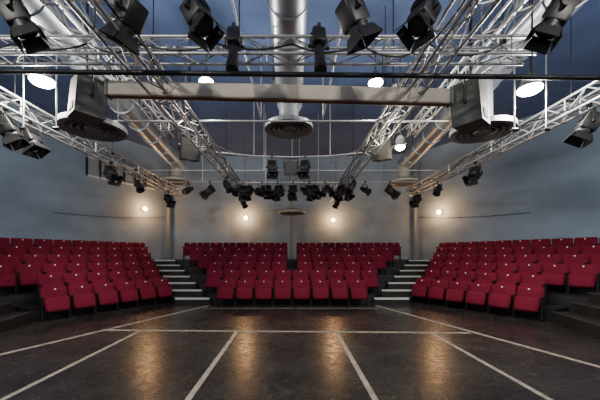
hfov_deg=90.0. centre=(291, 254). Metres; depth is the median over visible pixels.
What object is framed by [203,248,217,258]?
seat
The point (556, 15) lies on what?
light
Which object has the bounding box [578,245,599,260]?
seat
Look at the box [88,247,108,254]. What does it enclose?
seat
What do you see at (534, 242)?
seat
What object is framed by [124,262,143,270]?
seat
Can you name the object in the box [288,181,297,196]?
light
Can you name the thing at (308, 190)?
light
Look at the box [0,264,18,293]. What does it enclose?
seat
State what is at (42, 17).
ventilation duct
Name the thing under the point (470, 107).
loudspeaker
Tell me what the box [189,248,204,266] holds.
seat
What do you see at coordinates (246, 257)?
seat
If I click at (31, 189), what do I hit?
wall
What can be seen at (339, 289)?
seat
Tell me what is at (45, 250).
seat
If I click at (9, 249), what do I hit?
seat
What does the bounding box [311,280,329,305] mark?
seat
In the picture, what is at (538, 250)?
seat
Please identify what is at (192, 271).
platform
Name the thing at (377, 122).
power cable
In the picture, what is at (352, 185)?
light
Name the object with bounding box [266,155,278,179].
light
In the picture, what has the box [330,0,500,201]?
lighting truss
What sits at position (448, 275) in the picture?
seat
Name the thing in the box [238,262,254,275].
seat
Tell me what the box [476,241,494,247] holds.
seat
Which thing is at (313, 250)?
seat
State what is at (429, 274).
seat
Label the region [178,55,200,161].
loudspeaker
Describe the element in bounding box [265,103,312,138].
air diffuser
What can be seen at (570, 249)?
seat
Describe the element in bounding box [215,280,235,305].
seat
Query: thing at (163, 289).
seat
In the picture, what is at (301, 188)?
light
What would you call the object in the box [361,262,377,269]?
seat
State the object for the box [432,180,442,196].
light
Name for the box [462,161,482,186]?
light
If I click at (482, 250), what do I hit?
seat
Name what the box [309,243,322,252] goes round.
seat
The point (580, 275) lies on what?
seat
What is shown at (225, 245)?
seat
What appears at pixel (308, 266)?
seat
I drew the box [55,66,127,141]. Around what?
air diffuser
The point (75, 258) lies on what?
seat
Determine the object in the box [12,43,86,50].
power cable
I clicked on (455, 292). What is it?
seat
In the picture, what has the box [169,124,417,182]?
bar
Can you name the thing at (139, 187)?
light
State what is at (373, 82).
pendant light
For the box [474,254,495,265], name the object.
seat
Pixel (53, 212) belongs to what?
power cable
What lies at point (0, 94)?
power cable
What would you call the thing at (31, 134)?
light
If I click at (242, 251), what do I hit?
seat
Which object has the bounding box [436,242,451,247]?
seat
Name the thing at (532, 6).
lighting truss
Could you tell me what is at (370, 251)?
seat
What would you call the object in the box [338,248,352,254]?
seat
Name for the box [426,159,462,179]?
power cable
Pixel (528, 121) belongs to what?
power cable
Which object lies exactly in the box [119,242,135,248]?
seat
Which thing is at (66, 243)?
seat
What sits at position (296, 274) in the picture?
seat
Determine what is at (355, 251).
seat
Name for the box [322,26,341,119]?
bar
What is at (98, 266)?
seat
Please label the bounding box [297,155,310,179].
light
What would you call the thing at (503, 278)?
seat
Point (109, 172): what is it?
light
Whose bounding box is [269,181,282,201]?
light
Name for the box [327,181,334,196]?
light
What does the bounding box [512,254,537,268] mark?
seat
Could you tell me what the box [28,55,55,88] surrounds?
pendant light
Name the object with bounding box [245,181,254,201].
light
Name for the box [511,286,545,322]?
seat
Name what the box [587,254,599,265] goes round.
seat
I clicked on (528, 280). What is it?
seat
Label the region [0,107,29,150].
light
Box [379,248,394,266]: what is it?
seat
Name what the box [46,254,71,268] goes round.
seat
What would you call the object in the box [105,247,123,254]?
seat
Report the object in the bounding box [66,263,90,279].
seat
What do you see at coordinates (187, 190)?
light
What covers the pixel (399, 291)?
staircase
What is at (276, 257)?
seat
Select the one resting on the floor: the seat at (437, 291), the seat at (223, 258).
the seat at (437, 291)
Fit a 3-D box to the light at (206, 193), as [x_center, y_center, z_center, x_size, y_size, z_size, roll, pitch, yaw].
[-3.476,-2.666,12.342,0.634,0.808,0.429,0,0,-34]
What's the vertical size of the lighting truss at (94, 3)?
2.761 m
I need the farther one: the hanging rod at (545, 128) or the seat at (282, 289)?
the seat at (282, 289)
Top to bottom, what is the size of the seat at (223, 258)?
0.801 m
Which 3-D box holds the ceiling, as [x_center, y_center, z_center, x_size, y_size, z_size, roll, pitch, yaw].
[0.000,-5.475,6.250,26.828,0.150,20.500,0,0,0]
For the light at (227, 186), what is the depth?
10.14 m
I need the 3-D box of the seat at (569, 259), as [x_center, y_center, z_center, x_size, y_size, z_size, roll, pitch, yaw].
[8.127,0.374,8.641,0.424,0.801,0.598,0,0,-31]
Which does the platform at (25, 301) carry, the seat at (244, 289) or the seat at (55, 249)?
the seat at (55, 249)
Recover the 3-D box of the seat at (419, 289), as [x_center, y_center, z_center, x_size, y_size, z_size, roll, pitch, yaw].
[4.309,1.199,10.015,0.424,0.801,0.598,0,0,-31]
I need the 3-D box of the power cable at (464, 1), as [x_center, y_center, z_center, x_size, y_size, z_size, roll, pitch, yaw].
[1.869,-2.822,3.200,0.025,0.181,2.007,0,0,0]
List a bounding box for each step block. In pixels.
[0,302,31,333]
[552,292,599,339]
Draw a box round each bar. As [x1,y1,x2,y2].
[0,0,599,80]
[43,30,254,162]
[114,20,522,121]
[146,170,437,170]
[159,0,537,38]
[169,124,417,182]
[177,143,406,157]
[231,0,261,119]
[233,113,348,182]
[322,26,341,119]
[329,0,586,162]
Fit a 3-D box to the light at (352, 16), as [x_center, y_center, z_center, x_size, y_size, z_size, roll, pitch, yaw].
[0.798,-2.920,3.675,0.507,0.770,0.390,0,0,-20]
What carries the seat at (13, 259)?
on the platform at (25, 301)
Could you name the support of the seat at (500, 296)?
on the floor
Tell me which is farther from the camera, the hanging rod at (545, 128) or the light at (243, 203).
the light at (243, 203)
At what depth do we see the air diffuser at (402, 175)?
12.79 m
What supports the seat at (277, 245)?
on the platform at (192, 271)
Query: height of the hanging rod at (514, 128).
3.121 m
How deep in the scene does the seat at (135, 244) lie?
13.79 m
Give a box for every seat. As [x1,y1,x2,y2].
[0,237,12,251]
[0,254,24,271]
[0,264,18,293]
[3,245,30,260]
[11,238,35,250]
[15,264,44,293]
[22,254,49,270]
[28,246,52,260]
[33,239,55,246]
[36,274,66,305]
[38,286,72,322]
[42,263,68,279]
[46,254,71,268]
[50,246,72,254]
[53,239,74,246]
[63,273,90,293]
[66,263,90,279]
[68,254,90,263]
[68,284,97,317]
[70,247,91,255]
[72,240,91,251]
[86,272,111,287]
[87,262,109,277]
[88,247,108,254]
[88,254,109,265]
[89,241,107,247]
[92,282,120,313]
[105,241,121,247]
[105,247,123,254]
[106,254,125,262]
[106,262,127,271]
[107,271,130,283]
[115,281,139,309]
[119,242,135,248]
[120,248,137,254]
[122,254,140,261]
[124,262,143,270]
[126,270,147,280]
[132,242,147,247]
[134,280,157,306]
[135,248,150,254]
[137,254,154,261]
[140,261,158,270]
[143,269,162,279]
[152,278,172,304]
[182,243,196,259]
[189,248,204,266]
[195,243,209,252]
[196,254,212,274]
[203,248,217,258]
[204,270,222,293]
[206,262,222,269]
[209,243,222,252]
[212,254,227,266]
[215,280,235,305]
[217,248,231,254]
[222,243,235,250]
[222,262,238,275]
[222,270,239,280]
[227,254,242,262]
[231,248,245,254]
[234,280,253,305]
[235,243,248,248]
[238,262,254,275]
[239,270,256,286]
[242,254,256,261]
[245,248,259,258]
[248,243,261,252]
[254,262,270,275]
[254,280,272,305]
[257,254,271,266]
[257,270,274,285]
[259,248,272,258]
[261,243,274,252]
[270,262,286,275]
[272,254,286,266]
[273,248,286,254]
[273,280,291,305]
[274,243,287,259]
[275,270,291,280]
[292,270,308,280]
[292,280,310,305]
[296,243,309,259]
[297,248,310,254]
[297,254,311,266]
[297,262,313,275]
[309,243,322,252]
[309,270,326,285]
[311,248,324,258]
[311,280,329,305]
[312,254,326,266]
[313,262,329,275]
[322,243,335,252]
[324,248,338,258]
[327,254,341,261]
[327,270,344,286]
[329,262,345,275]
[330,280,349,305]
[335,243,348,248]
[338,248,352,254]
[341,254,356,262]
[344,270,361,280]
[345,262,361,275]
[348,243,361,250]
[348,280,368,305]
[352,248,366,254]
[356,254,371,266]
[361,243,374,252]
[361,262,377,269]
[361,270,379,293]
[366,248,380,258]
[371,254,387,274]
[374,243,388,252]
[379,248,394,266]
[387,243,401,259]
[411,278,431,304]
[421,269,440,279]
[425,261,443,270]
[426,280,449,306]
[429,254,446,261]
[433,248,448,254]
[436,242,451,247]
[436,270,457,280]
[440,262,459,270]
[443,254,461,261]
[444,281,468,309]
[446,248,463,254]
[448,242,464,248]
[453,271,476,283]
[456,262,477,271]
[458,254,477,262]
[460,247,478,254]
[462,241,478,247]
[463,282,491,313]
[472,272,497,287]
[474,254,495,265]
[474,262,496,277]
[475,247,495,254]
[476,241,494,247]
[486,284,515,317]
[492,240,511,251]
[492,247,513,255]
[493,254,515,263]
[493,263,517,279]
[493,273,520,293]
[509,239,530,246]
[511,246,533,254]
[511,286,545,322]
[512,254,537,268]
[515,263,541,279]
[517,274,547,305]
[528,239,550,246]
[531,246,555,260]
[534,254,561,270]
[539,264,568,293]
[548,238,572,250]
[553,245,580,260]
[559,254,588,271]
[565,264,599,293]
[571,237,597,251]
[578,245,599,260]
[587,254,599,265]
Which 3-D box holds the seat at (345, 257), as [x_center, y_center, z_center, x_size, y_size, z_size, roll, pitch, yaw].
[2.300,0.374,12.088,0.598,0.801,0.424,0,0,0]
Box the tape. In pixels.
[0,305,599,399]
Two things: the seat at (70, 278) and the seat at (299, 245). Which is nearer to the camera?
the seat at (70, 278)
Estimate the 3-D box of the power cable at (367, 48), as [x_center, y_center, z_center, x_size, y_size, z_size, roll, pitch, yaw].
[1.500,-3.004,4.401,1.013,0.211,0.022,0,0,0]
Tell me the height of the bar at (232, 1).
1.863 m
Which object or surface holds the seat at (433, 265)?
on the platform at (558, 301)
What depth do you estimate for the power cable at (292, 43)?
4.39 m
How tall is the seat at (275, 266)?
0.801 m
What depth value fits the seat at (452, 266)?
10.89 m
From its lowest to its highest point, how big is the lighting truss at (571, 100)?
2.761 m
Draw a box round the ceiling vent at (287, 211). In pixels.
[279,139,304,214]
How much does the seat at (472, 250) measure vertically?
0.801 m
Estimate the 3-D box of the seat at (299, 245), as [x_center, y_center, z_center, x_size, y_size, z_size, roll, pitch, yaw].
[0.500,-0.176,13.788,0.598,0.801,0.424,0,0,0]
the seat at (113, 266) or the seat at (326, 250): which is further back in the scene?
the seat at (326, 250)
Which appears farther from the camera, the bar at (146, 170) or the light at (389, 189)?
the light at (389, 189)
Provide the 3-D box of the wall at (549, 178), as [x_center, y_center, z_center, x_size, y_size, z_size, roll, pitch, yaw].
[10.134,-1.900,10.413,0.250,7.000,13.041,0,0,-31]
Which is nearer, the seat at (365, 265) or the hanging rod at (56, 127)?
the hanging rod at (56, 127)
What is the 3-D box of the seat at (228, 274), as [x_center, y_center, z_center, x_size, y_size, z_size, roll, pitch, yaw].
[-2.100,0.924,10.388,0.598,0.801,0.424,0,0,0]
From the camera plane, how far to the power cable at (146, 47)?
4.81 m
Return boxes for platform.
[0,285,166,319]
[176,259,407,302]
[417,285,596,319]
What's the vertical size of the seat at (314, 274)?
0.801 m
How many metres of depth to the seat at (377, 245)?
13.84 m
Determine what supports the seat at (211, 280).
on the platform at (192, 271)
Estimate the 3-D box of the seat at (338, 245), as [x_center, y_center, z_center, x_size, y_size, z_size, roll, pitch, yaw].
[2.300,-0.176,13.788,0.598,0.801,0.424,0,0,0]
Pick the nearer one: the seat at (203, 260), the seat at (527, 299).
the seat at (527, 299)
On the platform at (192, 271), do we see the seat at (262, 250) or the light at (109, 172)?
the seat at (262, 250)
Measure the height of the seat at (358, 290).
0.801 m
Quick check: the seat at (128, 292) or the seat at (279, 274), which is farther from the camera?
the seat at (279, 274)
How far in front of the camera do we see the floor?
4.73 m
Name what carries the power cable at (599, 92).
attached to the lighting truss at (571, 100)
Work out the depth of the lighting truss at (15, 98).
7.43 m
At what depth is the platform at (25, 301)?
7.99 m
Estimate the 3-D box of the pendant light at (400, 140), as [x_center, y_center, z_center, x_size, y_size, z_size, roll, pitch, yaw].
[2.740,-4.022,7.600,0.240,2.745,0.240,0,0,0]
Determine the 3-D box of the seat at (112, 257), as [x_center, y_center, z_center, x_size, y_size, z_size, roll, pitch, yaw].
[-6.570,0.374,11.203,0.424,0.801,0.598,0,0,31]
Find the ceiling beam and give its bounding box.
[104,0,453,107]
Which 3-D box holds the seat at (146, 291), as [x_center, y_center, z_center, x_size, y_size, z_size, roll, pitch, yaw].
[-4.621,1.199,9.503,0.424,0.801,0.598,0,0,31]
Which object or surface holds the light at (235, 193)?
hanging from the bar at (202, 181)
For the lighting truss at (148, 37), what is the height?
2.745 m
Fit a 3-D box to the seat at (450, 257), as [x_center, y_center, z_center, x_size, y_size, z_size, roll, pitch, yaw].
[6.258,0.374,11.715,0.424,0.801,0.598,0,0,-31]
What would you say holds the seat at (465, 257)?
on the platform at (558, 301)
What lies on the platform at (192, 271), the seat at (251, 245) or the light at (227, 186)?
the seat at (251, 245)
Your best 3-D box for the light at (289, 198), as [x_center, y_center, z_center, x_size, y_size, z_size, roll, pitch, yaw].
[0.029,-2.646,12.321,0.429,0.847,0.557,0,0,8]
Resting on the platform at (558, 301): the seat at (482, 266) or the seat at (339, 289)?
the seat at (482, 266)
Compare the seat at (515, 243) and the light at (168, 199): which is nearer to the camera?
the seat at (515, 243)
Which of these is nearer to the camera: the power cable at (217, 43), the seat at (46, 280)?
the power cable at (217, 43)
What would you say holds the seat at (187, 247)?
on the platform at (192, 271)
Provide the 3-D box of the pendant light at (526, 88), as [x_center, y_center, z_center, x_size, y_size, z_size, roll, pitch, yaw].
[4.360,-4.173,5.500,0.400,2.445,0.400,0,0,0]
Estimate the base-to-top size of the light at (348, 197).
0.847 m
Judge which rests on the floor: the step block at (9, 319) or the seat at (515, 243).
the step block at (9, 319)
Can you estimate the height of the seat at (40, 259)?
0.801 m
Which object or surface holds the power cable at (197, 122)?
attached to the lighting truss at (94, 3)
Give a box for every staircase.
[153,259,209,303]
[374,259,430,303]
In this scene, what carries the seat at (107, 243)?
on the platform at (25, 301)
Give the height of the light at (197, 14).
0.770 m
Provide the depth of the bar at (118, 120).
6.88 m
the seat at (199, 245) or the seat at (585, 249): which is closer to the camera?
the seat at (585, 249)
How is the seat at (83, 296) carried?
on the floor
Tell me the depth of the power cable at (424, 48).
4.60 m
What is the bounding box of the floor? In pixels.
[0,300,599,399]
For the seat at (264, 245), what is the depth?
13.84 m
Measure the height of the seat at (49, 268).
0.801 m
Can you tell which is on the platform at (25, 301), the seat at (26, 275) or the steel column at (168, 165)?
the seat at (26, 275)
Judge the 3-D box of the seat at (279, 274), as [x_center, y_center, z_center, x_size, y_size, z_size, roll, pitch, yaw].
[-0.300,0.924,10.388,0.598,0.801,0.424,0,0,0]
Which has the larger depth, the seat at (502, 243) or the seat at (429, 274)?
the seat at (502, 243)
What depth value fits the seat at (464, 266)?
10.40 m
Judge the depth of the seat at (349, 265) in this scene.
11.29 m
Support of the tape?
on the floor
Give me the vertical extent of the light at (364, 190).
0.640 m
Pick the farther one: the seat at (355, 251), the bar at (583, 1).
the seat at (355, 251)
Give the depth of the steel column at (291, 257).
16.30 m
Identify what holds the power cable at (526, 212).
attached to the wall at (549, 178)
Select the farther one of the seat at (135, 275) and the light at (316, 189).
the light at (316, 189)
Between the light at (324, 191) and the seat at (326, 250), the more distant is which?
the seat at (326, 250)
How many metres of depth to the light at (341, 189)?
11.29 m
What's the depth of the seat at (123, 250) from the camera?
12.50 m
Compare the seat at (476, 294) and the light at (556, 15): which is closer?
the light at (556, 15)
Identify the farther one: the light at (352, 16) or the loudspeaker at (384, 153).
the loudspeaker at (384, 153)
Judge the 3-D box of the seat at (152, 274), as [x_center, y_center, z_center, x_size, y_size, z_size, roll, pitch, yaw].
[-4.919,0.924,10.647,0.424,0.801,0.598,0,0,31]
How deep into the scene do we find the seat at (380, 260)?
11.99 m
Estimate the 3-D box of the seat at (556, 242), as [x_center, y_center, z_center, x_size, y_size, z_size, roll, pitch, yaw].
[9.154,-0.176,10.221,0.424,0.801,0.598,0,0,-31]
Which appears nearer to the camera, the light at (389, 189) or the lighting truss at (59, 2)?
the lighting truss at (59, 2)
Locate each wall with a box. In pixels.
[0,98,166,259]
[171,154,412,258]
[417,94,599,259]
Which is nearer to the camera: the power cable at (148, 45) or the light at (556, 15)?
the light at (556, 15)
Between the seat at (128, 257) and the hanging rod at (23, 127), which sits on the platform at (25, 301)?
the seat at (128, 257)
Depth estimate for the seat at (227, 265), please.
11.29 m
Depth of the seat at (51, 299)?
7.36 m
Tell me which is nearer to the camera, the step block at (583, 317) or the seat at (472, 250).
the step block at (583, 317)
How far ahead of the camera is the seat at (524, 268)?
8.86 m
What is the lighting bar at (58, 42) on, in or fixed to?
hanging from the ceiling
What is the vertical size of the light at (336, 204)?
0.606 m
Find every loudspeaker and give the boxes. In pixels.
[67,2,107,127]
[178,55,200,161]
[283,139,298,174]
[371,56,393,161]
[449,4,489,134]
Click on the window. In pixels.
(94, 167)
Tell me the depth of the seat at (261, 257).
12.14 m
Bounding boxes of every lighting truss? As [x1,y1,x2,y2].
[0,0,536,71]
[0,45,182,196]
[40,0,173,137]
[64,0,242,189]
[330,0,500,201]
[405,17,599,196]
[406,0,541,137]
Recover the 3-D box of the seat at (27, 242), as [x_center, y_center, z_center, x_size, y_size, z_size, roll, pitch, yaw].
[-9.154,-0.176,10.221,0.424,0.801,0.598,0,0,31]
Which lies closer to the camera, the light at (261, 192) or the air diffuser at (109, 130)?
the air diffuser at (109, 130)
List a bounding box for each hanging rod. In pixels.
[19,39,26,129]
[52,3,59,129]
[511,0,517,130]
[542,54,549,130]
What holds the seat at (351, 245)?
on the platform at (192, 271)
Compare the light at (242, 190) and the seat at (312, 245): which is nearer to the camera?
the light at (242, 190)
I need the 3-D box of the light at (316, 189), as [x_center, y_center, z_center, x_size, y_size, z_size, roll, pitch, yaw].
[0.980,-2.666,12.300,0.429,0.808,0.634,0,0,-16]
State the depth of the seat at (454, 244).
13.30 m
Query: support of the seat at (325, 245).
on the platform at (192, 271)
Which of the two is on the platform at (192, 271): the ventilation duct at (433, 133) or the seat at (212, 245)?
the seat at (212, 245)
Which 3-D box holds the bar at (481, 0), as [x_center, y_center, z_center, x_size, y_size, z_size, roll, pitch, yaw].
[0.900,-4.412,4.750,6.000,1.967,0.044,0,0,0]
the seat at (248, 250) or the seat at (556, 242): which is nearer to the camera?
the seat at (556, 242)
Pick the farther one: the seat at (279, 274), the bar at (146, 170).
the bar at (146, 170)
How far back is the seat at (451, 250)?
12.50 m
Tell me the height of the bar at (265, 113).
2.660 m
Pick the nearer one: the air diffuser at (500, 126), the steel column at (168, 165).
the air diffuser at (500, 126)
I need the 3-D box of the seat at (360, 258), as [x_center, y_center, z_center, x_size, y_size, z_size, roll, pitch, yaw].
[2.900,0.374,12.088,0.598,0.801,0.424,0,0,0]
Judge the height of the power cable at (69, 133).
0.222 m
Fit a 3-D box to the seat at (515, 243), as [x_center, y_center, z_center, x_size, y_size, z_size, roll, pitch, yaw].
[8.531,-0.176,11.246,0.424,0.801,0.598,0,0,-31]
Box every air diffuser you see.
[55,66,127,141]
[162,166,190,185]
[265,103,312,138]
[389,166,418,186]
[449,71,517,143]
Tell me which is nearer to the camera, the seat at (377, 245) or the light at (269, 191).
the light at (269, 191)
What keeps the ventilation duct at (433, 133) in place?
hanging from the ceiling
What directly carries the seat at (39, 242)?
on the platform at (25, 301)
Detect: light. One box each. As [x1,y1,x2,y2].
[0,0,52,54]
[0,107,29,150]
[19,119,51,159]
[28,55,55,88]
[98,0,148,55]
[103,161,123,186]
[133,175,144,192]
[163,190,175,207]
[179,0,226,52]
[181,180,193,195]
[199,44,213,82]
[199,181,215,199]
[223,175,232,193]
[232,181,238,196]
[238,181,247,200]
[240,201,247,208]
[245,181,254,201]
[257,181,266,196]
[264,180,272,199]
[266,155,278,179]
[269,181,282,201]
[287,180,297,200]
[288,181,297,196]
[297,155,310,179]
[300,181,306,195]
[304,181,317,201]
[312,181,321,199]
[320,181,328,196]
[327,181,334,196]
[332,181,345,201]
[332,200,339,208]
[335,0,382,55]
[343,180,354,201]
[346,176,356,193]
[360,180,370,195]
[368,23,382,86]
[384,180,401,199]
[394,0,441,53]
[395,42,404,150]
[409,191,421,207]
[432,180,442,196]
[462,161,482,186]
[516,0,543,96]
[521,0,579,55]
[561,102,599,148]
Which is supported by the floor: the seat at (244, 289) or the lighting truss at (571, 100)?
the seat at (244, 289)
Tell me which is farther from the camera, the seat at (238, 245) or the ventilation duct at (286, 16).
the seat at (238, 245)
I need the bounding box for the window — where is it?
[86,156,155,189]
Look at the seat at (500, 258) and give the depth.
10.17 m
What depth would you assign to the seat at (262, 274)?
10.44 m
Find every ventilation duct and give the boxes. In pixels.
[22,0,185,169]
[267,0,308,111]
[397,0,583,167]
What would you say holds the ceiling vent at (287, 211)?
in the ceiling
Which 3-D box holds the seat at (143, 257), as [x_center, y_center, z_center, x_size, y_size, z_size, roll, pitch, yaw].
[-5.947,0.374,12.227,0.424,0.801,0.598,0,0,31]
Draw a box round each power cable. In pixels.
[0,94,54,120]
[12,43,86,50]
[53,212,154,217]
[69,133,120,158]
[87,43,140,52]
[104,0,145,48]
[146,47,197,121]
[148,45,207,50]
[197,122,223,158]
[217,43,291,50]
[292,43,346,52]
[354,122,377,158]
[365,44,427,57]
[378,48,425,121]
[425,0,466,48]
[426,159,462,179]
[428,43,503,56]
[429,212,530,217]
[463,121,528,158]
[529,92,599,121]
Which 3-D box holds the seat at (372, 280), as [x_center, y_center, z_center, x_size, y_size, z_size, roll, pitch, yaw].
[2.700,0.924,10.388,0.598,0.801,0.424,0,0,0]
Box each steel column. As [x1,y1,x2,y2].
[165,163,172,258]
[290,215,292,258]
[411,162,418,258]
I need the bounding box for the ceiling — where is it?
[0,0,599,155]
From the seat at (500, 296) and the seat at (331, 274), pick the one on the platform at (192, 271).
the seat at (331, 274)
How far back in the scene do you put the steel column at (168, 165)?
15.68 m
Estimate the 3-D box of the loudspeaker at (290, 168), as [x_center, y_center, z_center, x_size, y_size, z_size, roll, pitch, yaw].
[-0.030,-3.945,9.543,0.490,2.899,0.442,0,0,0]
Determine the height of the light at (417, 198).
0.734 m
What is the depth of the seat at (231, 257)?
12.15 m
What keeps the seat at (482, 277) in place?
on the platform at (558, 301)
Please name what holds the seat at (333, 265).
on the platform at (192, 271)
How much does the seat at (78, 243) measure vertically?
0.801 m
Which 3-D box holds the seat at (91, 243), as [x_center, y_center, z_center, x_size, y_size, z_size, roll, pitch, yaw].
[-7.908,-0.176,12.271,0.424,0.801,0.598,0,0,31]
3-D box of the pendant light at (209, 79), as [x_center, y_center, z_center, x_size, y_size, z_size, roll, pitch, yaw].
[-2.000,-4.673,7.000,0.340,1.445,0.340,0,0,0]
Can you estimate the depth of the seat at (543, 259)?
9.14 m
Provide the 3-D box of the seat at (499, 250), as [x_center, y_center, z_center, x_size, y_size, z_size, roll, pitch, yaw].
[7.706,0.099,10.968,0.424,0.801,0.598,0,0,-31]
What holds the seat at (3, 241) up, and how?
on the platform at (25, 301)
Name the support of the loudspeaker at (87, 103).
hanging from the ceiling
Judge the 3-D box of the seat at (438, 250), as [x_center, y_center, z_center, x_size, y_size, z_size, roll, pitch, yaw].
[6.460,0.099,13.018,0.424,0.801,0.598,0,0,-31]
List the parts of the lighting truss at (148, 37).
stage profile light, stage profile light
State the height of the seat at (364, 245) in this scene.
0.801 m
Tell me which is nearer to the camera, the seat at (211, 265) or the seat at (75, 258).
the seat at (75, 258)
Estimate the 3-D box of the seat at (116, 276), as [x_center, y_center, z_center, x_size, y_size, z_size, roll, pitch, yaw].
[-5.542,0.924,9.622,0.424,0.801,0.598,0,0,31]
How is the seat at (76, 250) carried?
on the platform at (25, 301)
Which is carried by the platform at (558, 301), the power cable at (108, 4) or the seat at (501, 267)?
the seat at (501, 267)
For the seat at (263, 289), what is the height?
0.801 m
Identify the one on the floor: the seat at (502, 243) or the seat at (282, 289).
the seat at (282, 289)
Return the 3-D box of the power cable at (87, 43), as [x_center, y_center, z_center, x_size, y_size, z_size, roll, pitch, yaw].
[-2.600,-3.035,4.401,0.812,0.149,0.022,0,0,0]
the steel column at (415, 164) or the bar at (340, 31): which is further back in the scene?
the steel column at (415, 164)
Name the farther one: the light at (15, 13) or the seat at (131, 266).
the seat at (131, 266)
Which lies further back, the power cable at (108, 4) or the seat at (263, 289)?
the seat at (263, 289)
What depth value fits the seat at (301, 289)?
9.42 m
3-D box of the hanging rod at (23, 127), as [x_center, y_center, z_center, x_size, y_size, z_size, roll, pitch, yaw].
[-4.880,-3.834,5.450,0.100,3.121,0.060,0,0,0]
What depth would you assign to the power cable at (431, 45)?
4.39 m
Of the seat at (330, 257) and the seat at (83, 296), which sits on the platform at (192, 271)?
the seat at (330, 257)
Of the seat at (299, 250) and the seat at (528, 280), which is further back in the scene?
the seat at (299, 250)
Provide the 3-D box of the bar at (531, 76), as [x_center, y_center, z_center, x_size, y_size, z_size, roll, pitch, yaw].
[-0.200,-3.930,4.250,10.801,2.930,0.070,0,0,0]
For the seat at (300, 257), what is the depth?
12.14 m
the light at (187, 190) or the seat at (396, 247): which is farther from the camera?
the seat at (396, 247)
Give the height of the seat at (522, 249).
0.801 m
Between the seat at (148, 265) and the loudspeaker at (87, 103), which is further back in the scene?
the seat at (148, 265)
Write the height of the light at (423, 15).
0.770 m
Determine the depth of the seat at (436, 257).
12.21 m
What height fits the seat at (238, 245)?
0.801 m
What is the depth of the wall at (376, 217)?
16.36 m
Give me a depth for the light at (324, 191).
11.34 m
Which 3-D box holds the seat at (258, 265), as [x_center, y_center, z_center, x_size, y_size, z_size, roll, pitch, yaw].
[-1.100,0.649,11.238,0.598,0.801,0.424,0,0,0]
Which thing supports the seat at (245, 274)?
on the platform at (192, 271)
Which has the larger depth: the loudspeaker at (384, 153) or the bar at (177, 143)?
the bar at (177, 143)
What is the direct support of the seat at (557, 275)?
on the platform at (558, 301)
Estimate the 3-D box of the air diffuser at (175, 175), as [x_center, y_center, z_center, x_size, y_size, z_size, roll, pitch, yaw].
[-5.000,-3.465,13.000,1.200,0.630,1.200,0,0,0]
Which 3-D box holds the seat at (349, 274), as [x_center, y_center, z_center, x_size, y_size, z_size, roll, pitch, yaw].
[2.100,0.924,10.388,0.598,0.801,0.424,0,0,0]
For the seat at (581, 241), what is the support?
on the platform at (558, 301)
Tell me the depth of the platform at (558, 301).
7.99 m
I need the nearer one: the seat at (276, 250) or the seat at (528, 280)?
the seat at (528, 280)
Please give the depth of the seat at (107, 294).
8.40 m
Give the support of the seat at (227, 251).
on the platform at (192, 271)
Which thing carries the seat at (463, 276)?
on the platform at (558, 301)
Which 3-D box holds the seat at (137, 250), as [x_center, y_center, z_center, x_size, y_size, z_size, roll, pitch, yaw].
[-6.460,0.099,13.018,0.424,0.801,0.598,0,0,31]
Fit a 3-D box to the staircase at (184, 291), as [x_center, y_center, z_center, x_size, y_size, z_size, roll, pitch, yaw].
[-4.931,0.909,12.468,1.232,1.381,6.986,0,0,-30]
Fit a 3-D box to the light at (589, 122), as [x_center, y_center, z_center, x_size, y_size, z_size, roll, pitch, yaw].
[5.182,-2.320,5.325,0.507,0.770,0.390,0,0,20]
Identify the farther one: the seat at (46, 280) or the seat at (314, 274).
the seat at (314, 274)
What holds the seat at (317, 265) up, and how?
on the platform at (192, 271)
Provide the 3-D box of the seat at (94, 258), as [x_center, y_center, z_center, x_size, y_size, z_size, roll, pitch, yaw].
[-6.881,0.374,10.690,0.424,0.801,0.598,0,0,31]
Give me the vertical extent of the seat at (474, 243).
0.801 m
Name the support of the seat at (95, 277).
on the platform at (25, 301)
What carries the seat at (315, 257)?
on the platform at (192, 271)
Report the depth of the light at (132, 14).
3.58 m

